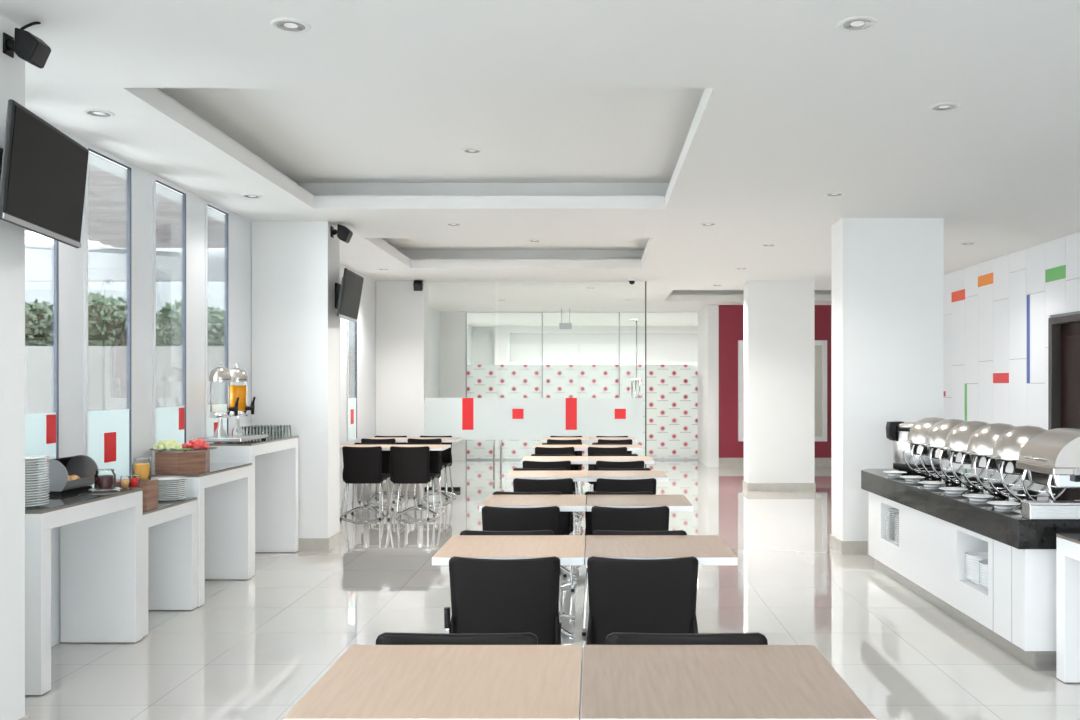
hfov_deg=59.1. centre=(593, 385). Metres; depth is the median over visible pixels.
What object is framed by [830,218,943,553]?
wall column
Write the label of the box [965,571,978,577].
bowl
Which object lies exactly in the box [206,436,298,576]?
buffet table
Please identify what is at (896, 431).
rice warmer
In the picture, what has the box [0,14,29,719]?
wall column
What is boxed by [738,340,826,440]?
framed panel
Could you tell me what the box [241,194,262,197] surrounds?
recessed light
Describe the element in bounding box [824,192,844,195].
recessed light
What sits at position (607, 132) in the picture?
ceiling
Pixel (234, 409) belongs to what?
tap
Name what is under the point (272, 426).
tumbler
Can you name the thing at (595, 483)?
dining chair
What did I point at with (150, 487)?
wooden crate
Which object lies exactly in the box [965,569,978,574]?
bowl
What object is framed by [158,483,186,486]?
plate
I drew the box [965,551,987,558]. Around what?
bowl
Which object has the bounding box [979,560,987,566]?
bowl
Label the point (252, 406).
tap
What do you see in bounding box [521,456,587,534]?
dining table
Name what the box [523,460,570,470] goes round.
dining chair
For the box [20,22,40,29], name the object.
cable
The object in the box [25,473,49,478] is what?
plate
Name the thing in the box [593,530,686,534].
dining chair
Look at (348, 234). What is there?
grille
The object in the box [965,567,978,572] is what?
bowl
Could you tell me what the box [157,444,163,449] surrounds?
chunk
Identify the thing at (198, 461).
wooden box
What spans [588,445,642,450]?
dining table
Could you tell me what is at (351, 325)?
window
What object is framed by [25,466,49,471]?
plate
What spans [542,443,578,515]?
dining chair
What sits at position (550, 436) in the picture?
dining chair
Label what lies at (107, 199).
window
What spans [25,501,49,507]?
plate
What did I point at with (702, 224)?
recessed light
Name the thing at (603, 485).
dining chair
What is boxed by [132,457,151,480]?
glass jar
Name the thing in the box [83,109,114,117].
recessed light
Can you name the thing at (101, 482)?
glass jar
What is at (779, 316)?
wall column
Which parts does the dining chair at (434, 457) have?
leg, leg, backrest, leg, seat, leg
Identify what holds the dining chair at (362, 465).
on the floor
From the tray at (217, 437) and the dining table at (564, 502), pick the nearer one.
the dining table at (564, 502)
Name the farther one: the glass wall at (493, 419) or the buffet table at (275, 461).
the glass wall at (493, 419)
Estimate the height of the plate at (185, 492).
0.016 m
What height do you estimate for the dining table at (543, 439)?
0.800 m
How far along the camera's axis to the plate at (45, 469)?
4.69 m
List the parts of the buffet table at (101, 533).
leg, glass, leg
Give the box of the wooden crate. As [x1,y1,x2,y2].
[116,479,157,510]
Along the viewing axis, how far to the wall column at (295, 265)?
8.64 m
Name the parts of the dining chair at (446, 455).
backrest, seat, leg, leg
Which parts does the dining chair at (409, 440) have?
backrest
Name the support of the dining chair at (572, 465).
on the floor
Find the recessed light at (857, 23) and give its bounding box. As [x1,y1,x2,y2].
[838,16,877,30]
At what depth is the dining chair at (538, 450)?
10.61 m
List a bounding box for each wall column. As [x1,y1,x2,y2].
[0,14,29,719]
[251,221,340,550]
[376,281,429,490]
[743,281,815,490]
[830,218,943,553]
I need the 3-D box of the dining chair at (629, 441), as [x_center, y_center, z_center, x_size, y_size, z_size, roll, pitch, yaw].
[0.267,1.090,12.320,0.470,0.820,0.540,0,0,-1]
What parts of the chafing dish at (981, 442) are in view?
leg, leg, dome lid, burner, leg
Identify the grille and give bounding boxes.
[30,44,50,67]
[346,232,352,242]
[414,284,420,290]
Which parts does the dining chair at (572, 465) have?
backrest, leg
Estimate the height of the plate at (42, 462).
0.016 m
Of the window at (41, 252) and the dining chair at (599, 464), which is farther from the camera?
the dining chair at (599, 464)
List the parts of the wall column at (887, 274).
skirting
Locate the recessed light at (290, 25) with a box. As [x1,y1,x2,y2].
[271,18,310,32]
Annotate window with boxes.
[25,229,58,458]
[84,146,130,486]
[152,179,185,470]
[204,203,227,436]
[347,320,356,440]
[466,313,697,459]
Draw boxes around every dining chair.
[340,446,389,519]
[344,443,393,515]
[359,438,402,502]
[369,435,408,498]
[376,632,537,644]
[387,446,435,519]
[396,443,442,515]
[407,438,445,501]
[414,435,453,498]
[444,556,561,644]
[460,530,553,534]
[482,506,562,625]
[493,491,563,613]
[513,468,566,576]
[513,478,574,591]
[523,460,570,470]
[531,454,575,534]
[535,447,575,520]
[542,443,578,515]
[547,439,581,494]
[550,436,582,493]
[582,491,652,635]
[586,556,697,644]
[588,447,626,490]
[591,506,669,534]
[592,443,628,488]
[593,454,637,491]
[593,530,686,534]
[596,436,627,442]
[596,460,644,491]
[596,478,656,494]
[597,468,650,470]
[598,439,631,453]
[606,632,767,644]
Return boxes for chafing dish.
[903,417,960,476]
[920,419,984,481]
[939,421,1008,487]
[961,423,1033,494]
[986,426,1065,500]
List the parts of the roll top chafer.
leg, lid handle, rim frame, roll lid, leg, handle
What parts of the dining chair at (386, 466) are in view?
leg, leg, backrest, leg, leg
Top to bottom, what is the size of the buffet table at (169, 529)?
0.750 m
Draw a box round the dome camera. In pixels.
[628,278,635,284]
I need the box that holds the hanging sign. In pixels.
[559,309,571,328]
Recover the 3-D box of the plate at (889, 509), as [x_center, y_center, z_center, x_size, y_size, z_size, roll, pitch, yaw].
[2.379,0.970,7.406,0.200,0.016,0.200,0,0,0]
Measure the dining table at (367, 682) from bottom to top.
0.800 m
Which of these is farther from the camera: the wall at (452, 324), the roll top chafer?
the wall at (452, 324)
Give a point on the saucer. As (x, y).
(116, 488)
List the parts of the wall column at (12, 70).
skirting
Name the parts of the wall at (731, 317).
skirting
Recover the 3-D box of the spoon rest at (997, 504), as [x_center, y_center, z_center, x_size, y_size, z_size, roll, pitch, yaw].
[2.345,0.684,5.440,0.184,0.032,0.184,0,0,0]
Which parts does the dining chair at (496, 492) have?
backrest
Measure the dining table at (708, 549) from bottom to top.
0.800 m
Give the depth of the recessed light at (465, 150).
7.08 m
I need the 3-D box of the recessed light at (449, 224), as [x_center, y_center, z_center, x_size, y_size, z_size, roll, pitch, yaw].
[-1.300,-1.497,8.800,0.160,0.006,0.160,0,0,0]
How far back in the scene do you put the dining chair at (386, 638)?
2.62 m
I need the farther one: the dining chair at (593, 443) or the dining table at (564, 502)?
the dining chair at (593, 443)
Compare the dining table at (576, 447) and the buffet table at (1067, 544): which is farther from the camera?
the dining table at (576, 447)
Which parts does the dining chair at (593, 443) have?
backrest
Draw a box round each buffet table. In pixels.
[25,487,142,695]
[143,497,196,636]
[152,463,251,606]
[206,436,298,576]
[1056,533,1079,682]
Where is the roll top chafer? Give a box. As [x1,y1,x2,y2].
[1016,428,1079,500]
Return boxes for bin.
[47,455,98,495]
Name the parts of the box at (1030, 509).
lid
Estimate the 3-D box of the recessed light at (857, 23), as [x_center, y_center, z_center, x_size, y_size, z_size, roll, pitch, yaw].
[1.090,-1.497,3.930,0.160,0.006,0.160,0,0,0]
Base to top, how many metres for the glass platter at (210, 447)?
0.018 m
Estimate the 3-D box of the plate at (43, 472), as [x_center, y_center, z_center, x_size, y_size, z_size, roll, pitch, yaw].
[-2.834,0.438,4.719,0.230,0.016,0.230,0,0,0]
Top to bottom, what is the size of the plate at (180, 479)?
0.016 m
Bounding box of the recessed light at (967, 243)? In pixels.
[961,242,975,244]
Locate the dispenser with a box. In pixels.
[198,362,268,443]
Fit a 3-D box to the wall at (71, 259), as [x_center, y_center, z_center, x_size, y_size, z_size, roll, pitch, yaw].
[-3.130,0.000,10.800,0.020,3.000,30.800,0,0,0]
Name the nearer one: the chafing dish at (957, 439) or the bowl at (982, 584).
the bowl at (982, 584)
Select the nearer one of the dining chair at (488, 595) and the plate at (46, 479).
the dining chair at (488, 595)
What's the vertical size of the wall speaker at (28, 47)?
0.136 m
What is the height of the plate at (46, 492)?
0.016 m
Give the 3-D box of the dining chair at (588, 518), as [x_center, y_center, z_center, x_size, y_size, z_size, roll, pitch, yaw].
[0.158,1.090,5.960,0.470,0.820,0.540,0,0,1]
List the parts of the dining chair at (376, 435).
backrest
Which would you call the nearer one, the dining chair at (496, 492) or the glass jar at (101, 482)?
the glass jar at (101, 482)
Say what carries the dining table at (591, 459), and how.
on the floor
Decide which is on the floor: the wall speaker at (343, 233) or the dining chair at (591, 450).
the dining chair at (591, 450)
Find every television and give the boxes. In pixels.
[0,99,88,247]
[335,268,363,321]
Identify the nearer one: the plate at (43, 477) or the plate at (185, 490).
the plate at (43, 477)
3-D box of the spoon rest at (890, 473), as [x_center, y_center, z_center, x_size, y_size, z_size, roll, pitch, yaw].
[2.345,0.684,7.400,0.184,0.032,0.184,0,0,0]
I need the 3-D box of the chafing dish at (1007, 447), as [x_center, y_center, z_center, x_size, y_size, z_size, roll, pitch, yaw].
[2.643,0.471,5.820,0.445,0.458,0.410,0,0,0]
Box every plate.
[25,455,49,460]
[25,458,49,463]
[25,461,49,465]
[25,463,49,468]
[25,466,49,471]
[25,468,49,473]
[25,471,49,476]
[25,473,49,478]
[25,476,48,481]
[25,478,49,484]
[25,481,49,486]
[25,484,49,489]
[25,486,49,491]
[25,489,49,494]
[25,491,49,497]
[25,494,48,499]
[25,496,49,502]
[25,499,48,504]
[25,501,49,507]
[151,476,186,480]
[158,479,186,482]
[158,481,186,484]
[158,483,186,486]
[158,485,186,488]
[158,486,186,490]
[158,488,186,492]
[158,490,186,494]
[158,492,185,496]
[158,494,186,498]
[158,496,185,500]
[886,508,898,511]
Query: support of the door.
in the wall at (997, 311)
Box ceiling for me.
[0,0,1079,326]
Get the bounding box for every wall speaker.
[3,28,50,68]
[331,224,352,242]
[413,280,422,290]
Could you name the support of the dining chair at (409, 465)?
on the floor
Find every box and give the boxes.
[155,450,209,473]
[1021,501,1079,518]
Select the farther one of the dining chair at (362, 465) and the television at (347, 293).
the dining chair at (362, 465)
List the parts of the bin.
plate, plate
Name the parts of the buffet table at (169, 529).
leg, glass, leg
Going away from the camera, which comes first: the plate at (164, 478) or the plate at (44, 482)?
the plate at (44, 482)
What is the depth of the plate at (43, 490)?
4.70 m
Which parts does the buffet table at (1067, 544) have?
glass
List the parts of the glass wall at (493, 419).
door handle, door handle, pull handle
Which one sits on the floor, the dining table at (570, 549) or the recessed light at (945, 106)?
the dining table at (570, 549)
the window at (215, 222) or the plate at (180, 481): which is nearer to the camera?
the plate at (180, 481)
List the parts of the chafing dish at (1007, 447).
leg, leg, dome lid, burner, leg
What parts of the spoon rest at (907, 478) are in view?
dish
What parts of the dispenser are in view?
tank, lid, tank, lid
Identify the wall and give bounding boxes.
[51,126,471,646]
[425,281,645,490]
[440,312,697,459]
[472,326,697,364]
[698,305,718,466]
[719,305,830,466]
[944,232,1079,476]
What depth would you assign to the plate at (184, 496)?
6.21 m
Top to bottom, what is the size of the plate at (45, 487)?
0.016 m
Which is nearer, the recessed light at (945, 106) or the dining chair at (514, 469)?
the recessed light at (945, 106)
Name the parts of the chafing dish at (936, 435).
leg, leg, dome lid, burner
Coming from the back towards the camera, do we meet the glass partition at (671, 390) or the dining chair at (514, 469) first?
the glass partition at (671, 390)
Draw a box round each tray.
[198,434,268,441]
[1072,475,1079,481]
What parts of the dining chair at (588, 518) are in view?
leg, backrest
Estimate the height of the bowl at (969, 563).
0.050 m
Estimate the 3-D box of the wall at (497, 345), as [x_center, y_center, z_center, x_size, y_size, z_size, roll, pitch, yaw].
[2.350,0.000,24.200,11.300,3.000,0.600,0,0,0]
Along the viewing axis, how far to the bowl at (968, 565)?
5.77 m
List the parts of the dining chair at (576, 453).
backrest, leg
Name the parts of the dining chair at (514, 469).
backrest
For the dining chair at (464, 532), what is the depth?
4.48 m
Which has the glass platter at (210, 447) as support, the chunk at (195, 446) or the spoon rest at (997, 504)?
the chunk at (195, 446)
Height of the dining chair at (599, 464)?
0.820 m
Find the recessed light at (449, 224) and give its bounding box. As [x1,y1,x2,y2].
[445,223,461,225]
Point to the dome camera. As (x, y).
(631, 280)
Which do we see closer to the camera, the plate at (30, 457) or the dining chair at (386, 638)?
the dining chair at (386, 638)
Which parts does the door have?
frame, moulding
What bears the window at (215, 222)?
in the wall at (71, 259)
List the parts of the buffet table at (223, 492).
leg, glass, leg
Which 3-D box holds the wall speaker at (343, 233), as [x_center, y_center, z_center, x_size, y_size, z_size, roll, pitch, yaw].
[-2.327,-1.405,8.758,0.186,0.161,0.117,0,0,1]
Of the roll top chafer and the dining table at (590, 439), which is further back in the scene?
the dining table at (590, 439)
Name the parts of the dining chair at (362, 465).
leg, leg, backrest, seat, leg, leg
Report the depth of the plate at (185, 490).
6.21 m
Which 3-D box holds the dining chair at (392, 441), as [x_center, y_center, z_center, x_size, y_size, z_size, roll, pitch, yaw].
[-2.799,1.090,12.500,0.470,0.820,0.540,0,0,0]
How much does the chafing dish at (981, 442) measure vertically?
0.458 m
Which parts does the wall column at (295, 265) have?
skirting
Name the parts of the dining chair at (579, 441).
backrest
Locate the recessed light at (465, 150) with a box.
[462,148,482,153]
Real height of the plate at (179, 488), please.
0.016 m
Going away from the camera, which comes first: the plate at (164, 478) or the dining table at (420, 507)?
the plate at (164, 478)
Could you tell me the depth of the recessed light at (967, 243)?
9.98 m
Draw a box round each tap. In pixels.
[228,397,238,415]
[245,397,255,413]
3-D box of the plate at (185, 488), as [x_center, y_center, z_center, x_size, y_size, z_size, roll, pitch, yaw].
[-2.804,0.690,6.241,0.240,0.016,0.240,0,0,0]
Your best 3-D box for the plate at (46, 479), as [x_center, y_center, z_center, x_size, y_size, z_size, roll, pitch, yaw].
[-2.835,0.477,4.720,0.230,0.016,0.230,0,0,0]
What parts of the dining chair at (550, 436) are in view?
backrest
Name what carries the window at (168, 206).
in the wall at (71, 259)
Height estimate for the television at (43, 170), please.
0.444 m
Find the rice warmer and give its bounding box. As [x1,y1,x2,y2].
[886,421,940,471]
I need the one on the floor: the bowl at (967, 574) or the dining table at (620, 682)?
the dining table at (620, 682)
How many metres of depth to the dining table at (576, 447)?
10.99 m
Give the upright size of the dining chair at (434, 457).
0.820 m
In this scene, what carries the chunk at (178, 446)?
on the lettuce leaf
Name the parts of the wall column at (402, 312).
skirting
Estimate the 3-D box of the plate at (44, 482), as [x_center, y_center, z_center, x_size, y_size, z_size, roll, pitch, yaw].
[-2.834,0.489,4.721,0.230,0.016,0.230,0,0,0]
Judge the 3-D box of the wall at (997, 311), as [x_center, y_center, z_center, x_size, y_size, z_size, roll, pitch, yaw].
[4.787,0.000,10.800,0.166,3.000,30.800,0,0,0]
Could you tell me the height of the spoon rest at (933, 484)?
0.032 m
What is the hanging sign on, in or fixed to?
hanging from the ceiling
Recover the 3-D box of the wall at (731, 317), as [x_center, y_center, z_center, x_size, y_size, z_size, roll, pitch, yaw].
[5.155,0.000,17.700,5.690,3.000,0.200,0,0,0]
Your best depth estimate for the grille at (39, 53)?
3.86 m
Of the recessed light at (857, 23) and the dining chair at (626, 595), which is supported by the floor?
the dining chair at (626, 595)
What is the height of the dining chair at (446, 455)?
0.820 m
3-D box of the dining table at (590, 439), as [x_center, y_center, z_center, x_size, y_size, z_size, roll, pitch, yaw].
[0.235,1.100,12.680,0.624,0.800,0.570,0,0,0]
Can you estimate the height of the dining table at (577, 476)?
0.800 m
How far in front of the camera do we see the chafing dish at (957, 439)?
6.54 m
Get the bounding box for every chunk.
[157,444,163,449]
[175,444,181,449]
[193,444,199,448]
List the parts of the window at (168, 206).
frame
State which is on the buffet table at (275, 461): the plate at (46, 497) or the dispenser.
the dispenser
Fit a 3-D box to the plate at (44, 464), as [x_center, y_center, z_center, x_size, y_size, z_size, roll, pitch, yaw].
[-2.835,0.400,4.719,0.230,0.016,0.230,0,0,0]
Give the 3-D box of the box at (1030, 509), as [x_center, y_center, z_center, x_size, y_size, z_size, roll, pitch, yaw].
[2.627,0.656,5.027,0.695,0.088,0.105,0,0,0]
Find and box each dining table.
[283,645,581,719]
[340,445,394,516]
[360,437,415,500]
[388,445,450,516]
[413,437,461,500]
[432,535,585,564]
[479,495,586,639]
[506,471,586,579]
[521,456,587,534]
[533,445,587,517]
[540,437,587,494]
[580,645,875,719]
[585,535,737,564]
[586,495,692,510]
[587,471,667,481]
[588,437,635,441]
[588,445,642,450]
[588,456,653,463]
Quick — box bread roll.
[70,475,79,479]
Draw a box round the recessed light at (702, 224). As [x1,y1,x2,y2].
[700,223,716,225]
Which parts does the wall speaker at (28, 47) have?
mount plate, swivel arm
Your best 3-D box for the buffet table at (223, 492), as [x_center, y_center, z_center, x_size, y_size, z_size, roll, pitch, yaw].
[-2.890,1.050,6.925,0.440,0.900,0.990,0,0,0]
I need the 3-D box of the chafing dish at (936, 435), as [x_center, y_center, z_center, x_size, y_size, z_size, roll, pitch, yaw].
[2.643,0.471,7.020,0.445,0.458,0.410,0,0,0]
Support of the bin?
on the buffet table at (101, 533)
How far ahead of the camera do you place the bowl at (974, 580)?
5.78 m
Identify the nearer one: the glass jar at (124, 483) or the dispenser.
the glass jar at (124, 483)
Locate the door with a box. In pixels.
[1048,314,1079,488]
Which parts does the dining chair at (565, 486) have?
backrest, leg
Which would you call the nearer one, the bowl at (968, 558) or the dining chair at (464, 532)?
the dining chair at (464, 532)
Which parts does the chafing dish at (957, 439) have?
leg, leg, dome lid, burner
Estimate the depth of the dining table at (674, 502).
5.76 m
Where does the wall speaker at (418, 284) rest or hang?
attached to the wall column at (402, 312)
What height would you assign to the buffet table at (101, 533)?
0.900 m
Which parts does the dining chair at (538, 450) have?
backrest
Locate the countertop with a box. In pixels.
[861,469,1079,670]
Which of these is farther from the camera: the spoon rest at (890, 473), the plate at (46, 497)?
the spoon rest at (890, 473)
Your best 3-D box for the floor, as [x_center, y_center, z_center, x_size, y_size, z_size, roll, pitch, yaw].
[2.200,1.550,11.100,11.600,0.100,31.800,0,0,0]
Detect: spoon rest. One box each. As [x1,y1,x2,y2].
[883,471,906,475]
[899,476,924,481]
[918,481,944,487]
[939,487,967,493]
[962,494,993,501]
[986,501,1020,508]
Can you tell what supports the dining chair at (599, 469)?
on the floor
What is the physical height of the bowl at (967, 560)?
0.050 m
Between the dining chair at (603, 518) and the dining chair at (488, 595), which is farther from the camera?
the dining chair at (603, 518)
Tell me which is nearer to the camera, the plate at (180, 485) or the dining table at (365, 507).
the plate at (180, 485)
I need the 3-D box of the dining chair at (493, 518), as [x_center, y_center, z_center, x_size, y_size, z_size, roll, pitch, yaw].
[-0.415,1.090,5.550,0.470,0.820,0.540,0,0,0]
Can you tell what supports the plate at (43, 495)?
on the plate at (46, 497)
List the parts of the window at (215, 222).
frame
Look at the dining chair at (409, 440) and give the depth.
12.31 m
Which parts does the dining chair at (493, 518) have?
backrest, leg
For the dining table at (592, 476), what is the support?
on the floor
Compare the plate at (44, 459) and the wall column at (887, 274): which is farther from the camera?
the wall column at (887, 274)
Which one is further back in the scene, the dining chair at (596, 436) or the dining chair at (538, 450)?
the dining chair at (596, 436)
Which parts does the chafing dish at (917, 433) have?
leg, leg, dome lid, burner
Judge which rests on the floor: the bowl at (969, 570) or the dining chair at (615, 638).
the dining chair at (615, 638)
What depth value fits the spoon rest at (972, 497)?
5.77 m
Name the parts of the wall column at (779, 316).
skirting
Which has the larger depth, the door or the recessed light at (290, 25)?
the door
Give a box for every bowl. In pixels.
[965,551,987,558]
[965,555,987,560]
[965,557,978,563]
[965,559,978,565]
[965,562,978,567]
[965,564,978,570]
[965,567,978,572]
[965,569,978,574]
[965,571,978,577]
[965,574,979,584]
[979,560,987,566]
[979,581,987,589]
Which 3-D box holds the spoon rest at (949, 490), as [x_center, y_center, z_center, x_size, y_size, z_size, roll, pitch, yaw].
[2.345,0.684,6.200,0.184,0.032,0.184,0,0,0]
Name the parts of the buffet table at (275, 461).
leg, glass, leg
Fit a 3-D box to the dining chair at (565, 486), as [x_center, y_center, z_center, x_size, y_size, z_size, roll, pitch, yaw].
[-0.378,1.090,7.180,0.470,0.820,0.540,0,0,-1]
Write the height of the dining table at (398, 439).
0.800 m
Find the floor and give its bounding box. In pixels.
[25,460,1079,719]
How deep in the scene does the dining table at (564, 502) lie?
5.76 m
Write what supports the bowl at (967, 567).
on the bowl at (969, 570)
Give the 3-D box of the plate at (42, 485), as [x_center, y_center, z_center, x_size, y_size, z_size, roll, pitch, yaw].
[-2.835,0.502,4.719,0.230,0.016,0.230,0,0,0]
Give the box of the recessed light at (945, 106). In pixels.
[929,102,959,111]
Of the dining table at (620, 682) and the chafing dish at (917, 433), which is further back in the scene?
the chafing dish at (917, 433)
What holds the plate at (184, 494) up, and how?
on the plate at (184, 496)
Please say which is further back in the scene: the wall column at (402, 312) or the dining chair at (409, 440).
the wall column at (402, 312)
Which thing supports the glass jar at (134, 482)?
on the buffet table at (101, 533)
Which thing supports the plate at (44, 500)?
on the plate at (47, 502)
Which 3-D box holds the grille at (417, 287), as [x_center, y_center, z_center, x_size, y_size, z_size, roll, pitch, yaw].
[-2.490,-1.389,13.407,0.103,0.083,0.045,0,0,0]
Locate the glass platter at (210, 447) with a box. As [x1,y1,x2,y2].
[149,446,216,451]
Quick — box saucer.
[88,487,121,491]
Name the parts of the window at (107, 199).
frame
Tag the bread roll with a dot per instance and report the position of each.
(73, 477)
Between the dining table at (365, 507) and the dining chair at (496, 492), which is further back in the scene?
the dining table at (365, 507)
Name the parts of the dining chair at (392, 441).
leg, backrest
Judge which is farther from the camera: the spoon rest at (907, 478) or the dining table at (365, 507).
the dining table at (365, 507)
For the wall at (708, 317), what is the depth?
17.60 m
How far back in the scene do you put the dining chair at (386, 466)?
11.39 m
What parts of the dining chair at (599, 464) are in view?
backrest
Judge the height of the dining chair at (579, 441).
0.820 m
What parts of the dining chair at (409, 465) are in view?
leg, backrest, leg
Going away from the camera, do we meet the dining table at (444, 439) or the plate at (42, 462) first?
the plate at (42, 462)
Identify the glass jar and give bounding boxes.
[94,469,115,489]
[120,476,129,488]
[129,474,139,488]
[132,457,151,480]
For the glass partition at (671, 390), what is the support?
in the wall at (452, 324)

